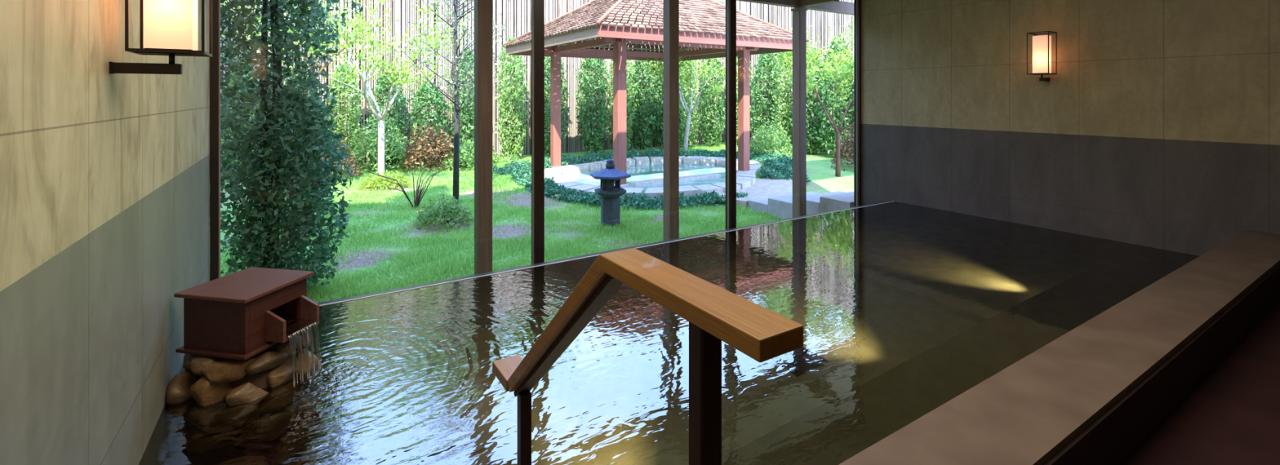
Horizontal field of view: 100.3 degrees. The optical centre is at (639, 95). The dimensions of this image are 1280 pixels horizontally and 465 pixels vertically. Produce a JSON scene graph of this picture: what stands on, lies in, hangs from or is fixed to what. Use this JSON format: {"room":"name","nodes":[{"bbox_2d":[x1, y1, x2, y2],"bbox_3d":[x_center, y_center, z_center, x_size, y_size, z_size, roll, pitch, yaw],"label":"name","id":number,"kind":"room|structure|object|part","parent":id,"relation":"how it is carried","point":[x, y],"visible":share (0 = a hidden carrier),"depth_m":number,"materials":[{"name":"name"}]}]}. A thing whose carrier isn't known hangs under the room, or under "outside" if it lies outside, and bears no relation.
{"room":"spa","nodes":[
{"label":"spa","id":0,"kind":"room"},
{"bbox_2d":[0,0,209,464],"bbox_3d":[-0.901,0.300,0.410,0.200,3.700,6.260,0,0,-33],"label":"wall","id":1,"kind":"structure","parent":0,"point":[104,176],"depth_m":1.32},
{"bbox_2d":[109,0,212,74],"bbox_3d":[-1.372,-0.279,1.533,0.212,0.442,0.166,0,0,-33],"label":"wall lamp","id":2,"kind":"object","parent":1,"relation":"attached to","point":[170,28],"visible":1,"depth_m":1.51,"materials":[{"name":"white glass"}]},
{"bbox_3d":[-1.459,-0.075,1.477,0.006,0.033,0.027,0,0,-33],"label":"wall plate","id":3,"kind":"part","parent":2,"relation":"part of","materials":[{"name":"brown metal"}]},
{"bbox_3d":[-1.398,-0.075,1.516,0.150,0.030,0.024,0,0,-33],"label":"arm","id":4,"kind":"part","parent":2,"relation":"part of","materials":[{"name":"brown metal"}]},
{"bbox_2d":[144,48,192,50],"bbox_3d":[-1.353,-0.127,1.545,0.100,0.006,0.100,0,0,-33],"label":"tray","id":5,"kind":"object","parent":2,"relation":"on","point":[185,49],"depth_m":1.51,"materials":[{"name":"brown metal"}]},
{"bbox_3d":[-1.353,-0.309,1.545,0.166,0.382,0.166,0,0,-33],"label":"frame","id":6,"kind":"part","parent":2,"relation":"part of","materials":[{"name":"brown metal"}]},
{"bbox_3d":[-1.353,-0.300,1.545,0.104,0.340,0.104,0,0,-33],"label":"lamp shade","id":7,"kind":"part","parent":2,"relation":"part of","materials":[{"name":"white paper"}]},
{"bbox_3d":[-1.353,-0.107,1.545,0.013,0.034,0.014,0,0,-33],"label":"stem","id":8,"kind":"part","parent":2,"relation":"part of","materials":[{"name":"brown metal"}]},
{"bbox_2d":[220,142,853,302],"bbox_3d":[-0.750,1.844,11.414,17.000,0.612,11.900,0,0,-33],"label":"lawn","id":9,"kind":"structure","parent":0,"point":[823,178],"depth_m":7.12,"materials":[{"name":"green plant"}]},
{"bbox_2d":[220,58,260,176],"bbox_3d":[-7.343,0.452,9.897,0.822,2.279,0.876,0,0,-23],"label":"columnar shrub","id":10,"kind":"object","parent":9,"relation":"on","point":[232,79],"visible":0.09,"depth_m":9.75,"materials":[{"name":"green plant"}]},
{"bbox_2d":[220,0,363,288],"bbox_3d":[-3.064,-0.609,4.673,1.082,4.720,1.589,0,0,-17],"label":"ivy-covered tree","id":11,"kind":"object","parent":9,"relation":"on","point":[264,243],"depth_m":4.33,"materials":[{"name":"green plant"}]},
{"bbox_3d":[-3.062,-0.230,4.430,0.139,3.962,0.258,0,0,-24],"label":"stem","id":12,"kind":"part","parent":11,"relation":"part of","materials":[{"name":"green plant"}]},
{"bbox_2d":[220,0,384,196],"bbox_3d":[-5.348,-0.218,8.210,2.645,3.736,2.462,0,0,-33],"label":"tree","id":13,"kind":"object","parent":9,"relation":"on","point":[361,24],"visible":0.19,"depth_m":8.31,"materials":[{"name":"green plant"}]},
{"bbox_2d":[282,71,322,136],"bbox_3d":[-6.721,0.508,10.546,0.922,2.171,0.915,0,0,-1],"label":"columnar shrub","id":14,"kind":"object","parent":9,"relation":"on","point":[288,78],"visible":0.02,"depth_m":10.44,"materials":[{"name":"green plant"}]},
{"bbox_2d":[294,128,363,182],"bbox_3d":[-5.699,1.089,9.629,1.316,1.006,1.097,0,0,-33],"label":"shrub","id":15,"kind":"object","parent":9,"relation":"on","point":[348,159],"visible":0.15,"depth_m":9.75,"materials":[{"name":"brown plant"}]},
{"bbox_2d":[323,62,364,169],"bbox_3d":[-5.994,0.452,10.758,0.876,2.279,0.822,0,0,36],"label":"columnar shrub","id":16,"kind":"object","parent":9,"relation":"on","point":[341,116],"visible":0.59,"depth_m":10.69,"materials":[{"name":"green plant"}]},
{"bbox_3d":[-5.976,0.652,10.766,0.239,1.878,0.108,0,0,36],"label":"stem","id":17,"kind":"part","parent":16,"relation":"part of","materials":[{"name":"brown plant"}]},
{"bbox_2d":[222,150,519,182],"bbox_3d":[-5.325,1.464,11.241,5.609,0.315,1.057,0,0,-33],"label":"ground cover","id":18,"kind":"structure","parent":9,"relation":"on","point":[499,157],"depth_m":11.29,"materials":[{"name":"green plant"}]},
{"bbox_2d":[281,0,474,187],"bbox_3d":[-4.353,-0.193,9.047,2.994,3.687,3.227,0,0,-14],"label":"tree","id":19,"kind":"object","parent":9,"relation":"on","point":[381,166],"visible":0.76,"depth_m":8.70,"materials":[{"name":"green plant"}]},
{"bbox_2d":[342,108,413,173],"bbox_3d":[-5.263,0.921,10.746,1.318,1.323,1.049,0,0,-33],"label":"shrub","id":20,"kind":"object","parent":9,"relation":"on","point":[374,139],"visible":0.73,"depth_m":10.65,"materials":[{"name":"green plant"}]},
{"bbox_3d":[-5.225,1.236,10.863,0.385,0.695,0.328,0,0,3],"label":"stem","id":21,"kind":"part","parent":20,"relation":"part of","materials":[{"name":"green plant"}]},
{"bbox_2d":[357,170,412,191],"bbox_3d":[-4.227,1.430,8.867,0.835,0.350,0.683,0,0,-33],"label":"bush","id":22,"kind":"object","parent":9,"relation":"on","point":[371,184],"visible":0.93,"depth_m":8.77,"materials":[{"name":"yellow plant"}]},
{"bbox_2d":[366,68,411,166],"bbox_3d":[-5.372,0.508,11.404,0.922,2.171,0.915,0,0,-15],"label":"columnar shrub","id":23,"kind":"object","parent":9,"relation":"on","point":[380,88],"visible":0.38,"depth_m":11.29,"materials":[{"name":"green plant"}]},
{"bbox_3d":[-5.377,0.705,11.414,0.098,1.778,0.188,0,0,-15],"label":"stem","id":24,"kind":"part","parent":23,"relation":"part of","materials":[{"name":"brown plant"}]},
{"bbox_2d":[367,164,453,208],"bbox_3d":[-3.111,1.287,7.433,0.784,0.630,1.039,0,0,15],"label":"shrub","id":25,"kind":"object","parent":9,"relation":"on","point":[416,200],"visible":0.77,"depth_m":7.47,"materials":[{"name":"brown plant"}]},
{"bbox_2d":[401,81,453,164],"bbox_3d":[-4.661,0.632,11.759,1.007,1.930,1.125,0,0,5],"label":"columnar shrub","id":26,"kind":"object","parent":9,"relation":"on","point":[439,101],"visible":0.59,"depth_m":11.59,"materials":[{"name":"green plant"}]},
{"bbox_3d":[-4.645,0.808,11.774,0.107,1.578,0.221,0,0,5],"label":"stem","id":27,"kind":"part","parent":26,"relation":"part of","materials":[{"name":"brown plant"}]},
{"bbox_2d":[400,118,461,173],"bbox_3d":[-4.281,1.025,11.006,1.258,1.115,0.995,0,0,-33],"label":"shrub","id":28,"kind":"object","parent":9,"relation":"on","point":[438,147],"visible":0.91,"depth_m":10.86,"materials":[{"name":"brown plant"}]},
{"bbox_3d":[-4.303,1.296,11.067,0.447,0.574,0.288,0,0,-22],"label":"stem","id":29,"kind":"part","parent":28,"relation":"part of","materials":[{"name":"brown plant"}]},
{"bbox_2d":[413,194,474,231],"bbox_3d":[-2.454,1.459,6.737,0.755,0.402,0.670,0,0,-33],"label":"bush","id":30,"kind":"object","parent":9,"relation":"on","point":[450,210],"visible":1,"depth_m":6.63,"materials":[{"name":"green plant"}]},
{"bbox_3d":[-2.458,1.551,6.797,0.351,0.218,0.192,0,0,-33],"label":"stem","id":31,"kind":"part","parent":30,"relation":"part of","materials":[{"name":"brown plant"}]},
{"bbox_2d":[378,0,515,204],"bbox_3d":[-2.590,-0.494,7.350,1.655,4.274,1.786,0,0,-19],"label":"slim tree","id":32,"kind":"object","parent":9,"relation":"on","point":[454,36],"visible":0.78,"depth_m":7.37,"materials":[{"name":"green plant"}]},
{"bbox_2d":[446,47,474,151],"bbox_3d":[-3.976,0.232,12.283,0.904,2.746,0.911,0,0,-30],"label":"columnar shrub","id":33,"kind":"object","parent":9,"relation":"on","point":[468,112],"visible":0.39,"depth_m":12.13,"materials":[{"name":"green plant"}]},
{"bbox_3d":[-3.984,0.481,12.276,0.186,2.250,0.097,0,0,-30],"label":"stem","id":34,"kind":"part","parent":33,"relation":"part of","materials":[{"name":"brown plant"}]},
{"bbox_2d":[439,137,497,171],"bbox_3d":[-3.603,1.242,11.216,1.196,0.713,0.997,0,0,-33],"label":"shrub","id":35,"kind":"object","parent":9,"relation":"on","point":[466,155],"visible":0.49,"depth_m":10.99,"materials":[{"name":"green plant"}]},
{"bbox_2d":[220,0,725,173],"bbox_3d":[-2.754,-0.877,13.956,13.751,4.995,0.179,0,0,-33],"label":"bamboo fence","id":36,"kind":"object","parent":9,"relation":"on","point":[516,15],"visible":0.09,"depth_m":12.87,"materials":[{"name":"beige wood"}]},
{"bbox_3d":[-2.787,-0.830,13.959,13.700,0.060,0.060,0,0,-33],"label":"rail","id":37,"kind":"part","parent":36,"relation":"part of","materials":[{"name":"brown plant"}]},
{"bbox_2d":[474,0,492,275],"bbox_3d":[-1.359,0.300,4.636,0.149,2.800,0.149,0,0,-33],"label":"post","id":38,"kind":"object","parent":9,"relation":"on","point":[482,8],"visible":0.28,"depth_m":4.59,"materials":[{"name":"brown wood"}]},
{"bbox_2d":[493,34,529,157],"bbox_3d":[-3.073,0.074,12.836,0.872,3.063,0.861,0,0,-6],"label":"columnar shrub","id":39,"kind":"object","parent":9,"relation":"on","point":[512,65],"visible":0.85,"depth_m":12.74,"materials":[{"name":"green plant"}]},
{"bbox_3d":[-3.100,0.344,12.851,0.113,2.524,0.251,0,0,32],"label":"stem","id":40,"kind":"part","parent":39,"relation":"part of","materials":[{"name":"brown plant"}]},
{"bbox_2d":[544,56,570,155],"bbox_3d":[-2.252,0.107,13.502,0.998,3.008,0.991,0,0,-45],"label":"columnar shrub","id":41,"kind":"object","parent":9,"relation":"on","point":[547,93],"visible":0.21,"depth_m":13.39,"materials":[{"name":"green plant"}]},
{"bbox_3d":[-2.242,0.379,13.496,0.106,2.464,0.204,0,0,-45],"label":"stem","id":42,"kind":"part","parent":41,"relation":"part of","materials":[{"name":"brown plant"}]},
{"bbox_2d":[574,47,611,154],"bbox_3d":[-1.218,0.107,13.928,0.991,3.008,0.998,0,0,9],"label":"columnar shrub","id":43,"kind":"object","parent":9,"relation":"on","point":[585,80],"visible":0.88,"depth_m":13.77,"materials":[{"name":"green plant"}]},
{"bbox_3d":[-1.206,0.379,13.929,0.204,2.464,0.106,0,0,9],"label":"stem","id":44,"kind":"part","parent":43,"relation":"part of","materials":[{"name":"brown plant"}]},
{"bbox_2d":[590,158,631,227],"bbox_3d":[-0.379,1.250,6.849,0.536,0.875,0.526,0,0,-33],"label":"stone lantern","id":45,"kind":"object","parent":9,"relation":"on","point":[610,193],"visible":0.99,"depth_m":6.75,"materials":[{"name":"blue stone"}]},
{"bbox_2d":[492,148,737,174],"bbox_3d":[-0.447,1.478,12.433,6.576,0.287,2.265,0,0,-33],"label":"ground cover","id":46,"kind":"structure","parent":9,"relation":"on","point":[593,157],"depth_m":12.47,"materials":[{"name":"green plant"}]},
{"bbox_2d":[603,46,638,150],"bbox_3d":[-0.515,0.004,14.520,0.963,3.209,0.905,0,0,-3],"label":"columnar shrub","id":47,"kind":"object","parent":9,"relation":"on","point":[629,99],"visible":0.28,"depth_m":14.38,"materials":[{"name":"green plant"}]},
{"bbox_2d":[510,167,748,210],"bbox_3d":[-0.685,1.523,8.722,4.672,0.410,1.879,0,0,26],"label":"ground cover","id":48,"kind":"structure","parent":9,"relation":"on","point":[523,176],"depth_m":8.03,"materials":[{"name":"green plant"}]},
{"bbox_2d":[626,49,657,150],"bbox_3d":[0.062,0.107,14.973,0.991,3.008,0.998,0,0,-41],"label":"columnar shrub","id":49,"kind":"object","parent":9,"relation":"on","point":[639,138],"visible":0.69,"depth_m":14.81,"materials":[{"name":"green plant"}]},
{"bbox_3d":[0.055,0.379,14.963,0.204,2.464,0.106,0,0,-41],"label":"stem","id":50,"kind":"part","parent":49,"relation":"part of","materials":[{"name":"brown plant"}]},
{"bbox_2d":[544,155,761,201],"bbox_3d":[0.527,1.815,10.633,5.143,0.669,4.307,0,0,-33],"label":"pool","id":51,"kind":"object","parent":9,"relation":"on","point":[697,175],"visible":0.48,"depth_m":10.50,"materials":[{"name":"stone"}]},
{"bbox_2d":[502,0,808,187],"bbox_3d":[0.145,-0.407,10.847,4.613,4.114,4.374,0,0,-33],"label":"gazebo","id":52,"kind":"object","parent":51,"relation":"on","point":[702,23],"visible":0.88,"depth_m":9.69,"materials":[{"name":"red wood"}]},
{"bbox_2d":[648,62,690,148],"bbox_3d":[0.803,0.192,15.243,1.300,2.855,1.164,0,0,-19],"label":"columnar shrub","id":53,"kind":"object","parent":9,"relation":"on","point":[659,140],"visible":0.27,"depth_m":15.05,"materials":[{"name":"green plant"}]},
{"bbox_2d":[662,0,679,240],"bbox_3d":[0.332,0.300,5.713,0.149,2.800,0.149,0,0,-33],"label":"post","id":54,"kind":"object","parent":9,"relation":"on","point":[670,7],"visible":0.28,"depth_m":5.67,"materials":[{"name":"brown wood"}]},
{"bbox_2d":[640,45,725,153],"bbox_3d":[1.122,-0.053,13.872,2.524,3.419,2.500,0,0,-33],"label":"tree","id":55,"kind":"object","parent":9,"relation":"on","point":[689,113],"visible":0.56,"depth_m":13.56,"materials":[{"name":"green plant"}]},
{"bbox_2d":[679,59,702,147],"bbox_3d":[1.378,0.004,15.672,0.963,3.209,0.905,0,0,-3],"label":"columnar shrub","id":56,"kind":"object","parent":9,"relation":"on","point":[693,133],"visible":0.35,"depth_m":15.57,"materials":[{"name":"green plant"}]},
{"bbox_3d":[1.388,0.286,15.692,0.263,2.644,0.119,0,0,-3],"label":"stem","id":57,"kind":"part","parent":56,"relation":"part of","materials":[{"name":"brown plant"}]},
{"bbox_2d":[696,57,725,146],"bbox_3d":[2.166,0.107,15.957,0.998,3.008,0.991,0,0,15],"label":"columnar shrub","id":58,"kind":"object","parent":9,"relation":"on","point":[711,135],"visible":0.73,"depth_m":15.81,"materials":[{"name":"green plant"}]},
{"bbox_3d":[2.166,0.379,15.945,0.106,2.464,0.204,0,0,15],"label":"stem","id":59,"kind":"part","parent":58,"relation":"part of","materials":[{"name":"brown plant"}]},
{"bbox_2d":[724,56,755,146],"bbox_3d":[2.947,-0.067,15.979,1.007,3.355,0.946,0,0,36],"label":"columnar shrub","id":60,"kind":"object","parent":9,"relation":"on","point":[750,76],"visible":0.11,"depth_m":15.86,"materials":[{"name":"green plant"}]},
{"bbox_2d":[715,177,792,207],"bbox_3d":[2.179,1.688,9.075,1.132,0.225,2.589,0,0,34],"label":"garden path","id":61,"kind":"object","parent":9,"relation":"on","point":[768,187],"visible":0.27,"depth_m":8.89,"materials":[{"name":"beige stone"}]},
{"bbox_2d":[749,53,782,146],"bbox_3d":[3.614,0.105,15.349,1.023,3.011,1.015,0,0,-39],"label":"columnar shrub","id":62,"kind":"object","parent":9,"relation":"on","point":[760,103],"visible":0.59,"depth_m":15.22,"materials":[{"name":"green plant"}]},
{"bbox_3d":[3.604,0.378,15.356,0.109,2.466,0.209,0,0,-39],"label":"stem","id":63,"kind":"part","parent":62,"relation":"part of","materials":[{"name":"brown plant"}]},
{"bbox_2d":[749,119,792,157],"bbox_3d":[3.161,1.079,13.030,1.323,1.012,1.061,0,0,-33],"label":"shrub","id":64,"kind":"object","parent":9,"relation":"on","point":[770,139],"visible":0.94,"depth_m":12.89,"materials":[{"name":"green plant"}]},
{"bbox_2d":[736,148,811,182],"bbox_3d":[2.869,1.492,11.617,1.380,0.381,3.723,0,0,-2],"label":"ground cover","id":65,"kind":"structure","parent":9,"relation":"on","point":[774,167],"depth_m":10.86,"materials":[{"name":"green plant"}]},
{"bbox_2d":[768,51,792,151],"bbox_3d":[3.998,0.002,14.620,0.988,3.212,0.927,0,0,11],"label":"columnar shrub","id":66,"kind":"object","parent":9,"relation":"on","point":[784,94],"visible":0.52,"depth_m":14.53,"materials":[{"name":"green plant"}]},
{"bbox_3d":[4.013,0.285,14.637,0.270,2.647,0.122,0,0,11],"label":"stem","id":67,"kind":"part","parent":66,"relation":"part of","materials":[{"name":"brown plant"}]},
{"bbox_2d":[736,0,853,153],"bbox_3d":[5.686,-0.878,13.506,0.176,4.997,9.742,0,0,-33],"label":"bamboo fence","id":68,"kind":"object","parent":9,"relation":"on","point":[820,22],"visible":0.02,"depth_m":14.93,"materials":[{"name":"brown plant"}]},
{"bbox_2d":[791,7,808,217],"bbox_3d":[2.023,0.300,6.791,0.149,2.800,0.149,0,0,-33],"label":"post","id":69,"kind":"object","parent":9,"relation":"on","point":[799,14],"visible":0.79,"depth_m":6.75,"materials":[{"name":"brown wood"}]},
{"bbox_2d":[736,0,853,15],"bbox_3d":[0.341,-1.185,5.719,11.600,0.150,0.100,0,0,-33],"label":"header beam","id":70,"kind":"structure","parent":69,"relation":"on","point":[839,7],"depth_m":6.96,"materials":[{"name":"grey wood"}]},
{"bbox_2d":[800,0,839,7],"bbox_3d":[2.188,-1.185,6.531,0.100,0.150,0.505,0,0,-33],"label":"cross beam","id":71,"kind":"structure","parent":69,"relation":"on","point":[803,3],"depth_m":6.54,"materials":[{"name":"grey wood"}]},
{"bbox_2d":[747,191,853,218],"bbox_3d":[2.464,1.700,7.457,0.930,0.800,1.750,0,0,-33],"label":"steps","id":72,"kind":"structure","parent":9,"relation":"on","point":[781,206],"depth_m":7.28,"materials":[{"name":"grey stone"}]},
{"bbox_2d":[763,15,853,177],"bbox_3d":[4.000,-0.122,10.577,2.930,3.695,3.089,0,0,-13],"label":"tree","id":73,"kind":"object","parent":9,"relation":"on","point":[837,171],"visible":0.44,"depth_m":10.70,"materials":[{"name":"green plant"}]},
{"bbox_2d":[785,48,832,154],"bbox_3d":[4.510,0.191,14.004,1.193,2.857,1.332,0,0,-32],"label":"columnar shrub","id":74,"kind":"object","parent":9,"relation":"on","point":[811,140],"visible":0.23,"depth_m":13.77,"materials":[{"name":"green plant"}]},
{"bbox_3d":[4.505,0.452,13.979,0.127,2.336,0.262,0,0,-32],"label":"stem","id":75,"kind":"part","parent":74,"relation":"part of","materials":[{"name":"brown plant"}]},
{"bbox_2d":[815,34,853,155],"bbox_3d":[4.883,0.049,13.191,1.060,3.142,1.068,0,0,7],"label":"columnar shrub","id":76,"kind":"object","parent":9,"relation":"on","point":[830,99],"visible":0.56,"depth_m":13.07,"materials":[{"name":"green plant"}]},
{"bbox_3d":[4.896,0.333,13.193,0.218,2.574,0.114,0,0,7],"label":"stem","id":77,"kind":"part","parent":76,"relation":"part of","materials":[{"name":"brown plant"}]},
{"bbox_2d":[830,127,853,171],"bbox_3d":[4.756,1.150,11.697,1.324,1.035,1.063,0,0,-33],"label":"shrub","id":78,"kind":"object","parent":9,"relation":"on","point":[847,148],"visible":0.34,"depth_m":11.58,"materials":[{"name":"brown plant"}]},
{"bbox_2d":[317,200,888,305],"bbox_3d":[0.288,1.681,4.405,6.100,0.938,0.160,0,0,-33],"label":"wall","id":79,"kind":"structure","parent":0,"point":[731,229],"depth_m":3.91,"materials":[{"name":"stone"}]},
{"bbox_2d":[319,200,893,306],"bbox_3d":[0.296,1.205,4.393,6.100,0.014,0.012,0,0,-33],"label":"trim","id":80,"kind":"structure","parent":79,"relation":"on","point":[893,201],"depth_m":3.78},
{"bbox_2d":[138,201,1199,464],"bbox_3d":[1.011,1.200,3.270,6.100,0.001,2.650,0,0,-33],"label":"pool water","id":81,"kind":"object","parent":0,"point":[903,309],"visible":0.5,"depth_m":2.50,"materials":[{"name":"liquid"}]},
{"bbox_2d":[838,230,1279,464],"bbox_3d":[1.796,1.553,2.039,6.100,1.194,0.270,0,0,-33],"label":"ledge","id":82,"kind":"structure","parent":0,"point":[1025,413],"depth_m":1.83,"materials":[{"name":"stone"}]},
{"bbox_2d":[1042,264,1279,464],"bbox_3d":[1.871,1.075,1.920,6.100,0.194,0.012,0,0,-33],"label":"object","id":83,"kind":"structure","parent":82,"relation":"attached to","point":[1113,437],"depth_m":1.94,"materials":[{"name":"stone"}]},
{"bbox_2d":[861,0,1279,256],"bbox_3d":[4.388,0.300,3.833,0.200,3.700,6.350,0,0,-33],"label":"wall","id":84,"kind":"structure","parent":0,"point":[1157,125],"depth_m":4.58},
{"bbox_2d":[733,0,861,228],"bbox_3d":[1.764,-0.010,5.867,2.040,2.820,0.070,0,0,-33],"label":"window","id":85,"kind":"structure","parent":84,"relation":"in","point":[857,3],"depth_m":6.37,"materials":[{"name":"brown metal"}]},
{"bbox_2d":[1026,31,1057,81],"bbox_3d":[3.569,-0.337,4.734,0.212,0.430,0.166,0,0,-33],"label":"wall lamp","id":86,"kind":"object","parent":84,"relation":"attached to","point":[1042,45],"visible":1,"depth_m":4.69,"materials":[{"name":"white glass"}]},
{"bbox_3d":[3.550,-0.357,4.722,0.104,0.329,0.104,0,0,-33],"label":"lamp shade","id":87,"kind":"part","parent":86,"relation":"part of","materials":[{"name":"white paper"}]},
{"bbox_3d":[3.595,-0.138,4.750,0.150,0.030,0.024,0,0,-33],"label":"arm","id":88,"kind":"part","parent":86,"relation":"part of","materials":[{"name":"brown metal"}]},
{"bbox_2d":[1122,302,1279,464],"bbox_3d":[2.653,1.236,0.694,6.100,0.127,2.920,0,0,-33],"label":"floor","id":89,"kind":"structure","parent":0,"point":[1232,417],"depth_m":1.94,"materials":[{"name":"red stone"}]},
{"bbox_3d":[1.011,2.005,3.270,6.100,0.290,2.650,0,0,-33],"label":"floor","id":90,"kind":"structure","parent":0,"visible":0},
{"bbox_2d":[165,329,319,406],"bbox_3d":[-1.599,1.465,2.336,0.688,0.857,0.816,0,0,-33],"label":"stone plinth","id":91,"kind":"object","parent":90,"relation":"on","point":[209,380],"visible":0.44,"depth_m":2.13,"materials":[{"name":"stone"}]},
{"bbox_2d":[173,266,319,360],"bbox_3d":[-1.647,0.920,2.283,0.407,0.240,0.344,0,0,11],"label":"box","id":92,"kind":"object","parent":91,"relation":"on","point":[237,315],"visible":0.9,"depth_m":2.17,"materials":[{"name":"red wood"}]},
{"bbox_3d":[-1.678,1.033,2.289,0.336,0.014,0.336,0,0,11],"label":"board","id":93,"kind":"part","parent":92,"relation":"part of","materials":[{"name":"red wood"}]},
{"bbox_3d":[-1.678,0.808,2.289,0.344,0.016,0.344,0,0,11],"label":"lid","id":94,"kind":"part","parent":92,"relation":"part of","materials":[{"name":"brown wood"}]},
{"bbox_2d":[280,316,321,386],"bbox_3d":[-1.510,1.096,2.292,0.227,0.210,0.156,0,0,11],"label":"water","id":95,"kind":"object","parent":92,"relation":"attached to","point":[293,326],"visible":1,"depth_m":2.29,"materials":[{"name":"clear liquid"}]},
{"bbox_2d":[492,248,803,464],"bbox_3d":[-0.127,1.165,1.319,0.093,1.630,1.258,0,0,-33],"label":"pool handrail","id":96,"kind":"object","parent":90,"relation":"on","point":[714,314],"visible":1,"depth_m":0.94,"materials":[{"name":"brown wood"}]},
{"bbox_3d":[-0.425,0.926,1.787,0.093,0.036,0.149,0,0,-33],"label":"rail","id":97,"kind":"part","parent":96,"relation":"part of","materials":[{"name":"brown wood"}]},
{"bbox_3d":[-0.365,1.459,1.688,0.036,1.042,0.036,0,0,-33],"label":"post","id":98,"kind":"part","parent":96,"relation":"part of","materials":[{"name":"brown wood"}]},
{"bbox_3d":[-0.212,0.643,1.452,0.091,0.582,0.642,0,0,-33],"label":"sloping rail","id":99,"kind":"part","parent":96,"relation":"part of","materials":[{"name":"brown wood"}]},
{"bbox_3d":[0.080,0.367,0.995,0.093,0.034,0.488,0,0,-33],"label":"rail","id":100,"kind":"part","parent":96,"relation":"part of","materials":[{"name":"brown wood"}]},
{"bbox_3d":[0.110,0.673,0.936,0.038,0.565,0.038,0,0,-33],"label":"post","id":101,"kind":"part","parent":96,"relation":"part of","materials":[{"name":"brown wood"}]},
{"bbox_3d":[0.041,1.775,4.793,6.500,0.750,0.120,0,0,-33],"label":"sill","id":102,"kind":"structure","parent":0,"visible":0},
{"bbox_2d":[209,0,539,280],"bbox_3d":[-1.664,-0.010,3.683,2.030,2.820,0.070,0,0,-33],"label":"window","id":103,"kind":"structure","parent":102,"relation":"attached to","point":[215,61],"depth_m":3.15,"materials":[{"name":"brown metal"}]},
{"bbox_2d":[539,0,733,262],"bbox_3d":[0.048,-0.010,4.773,2.030,2.820,0.070,0,0,-33],"label":"window","id":104,"kind":"structure","parent":102,"relation":"attached to","point":[729,3],"depth_m":5.27,"materials":[{"name":"brown metal"}]}
]}

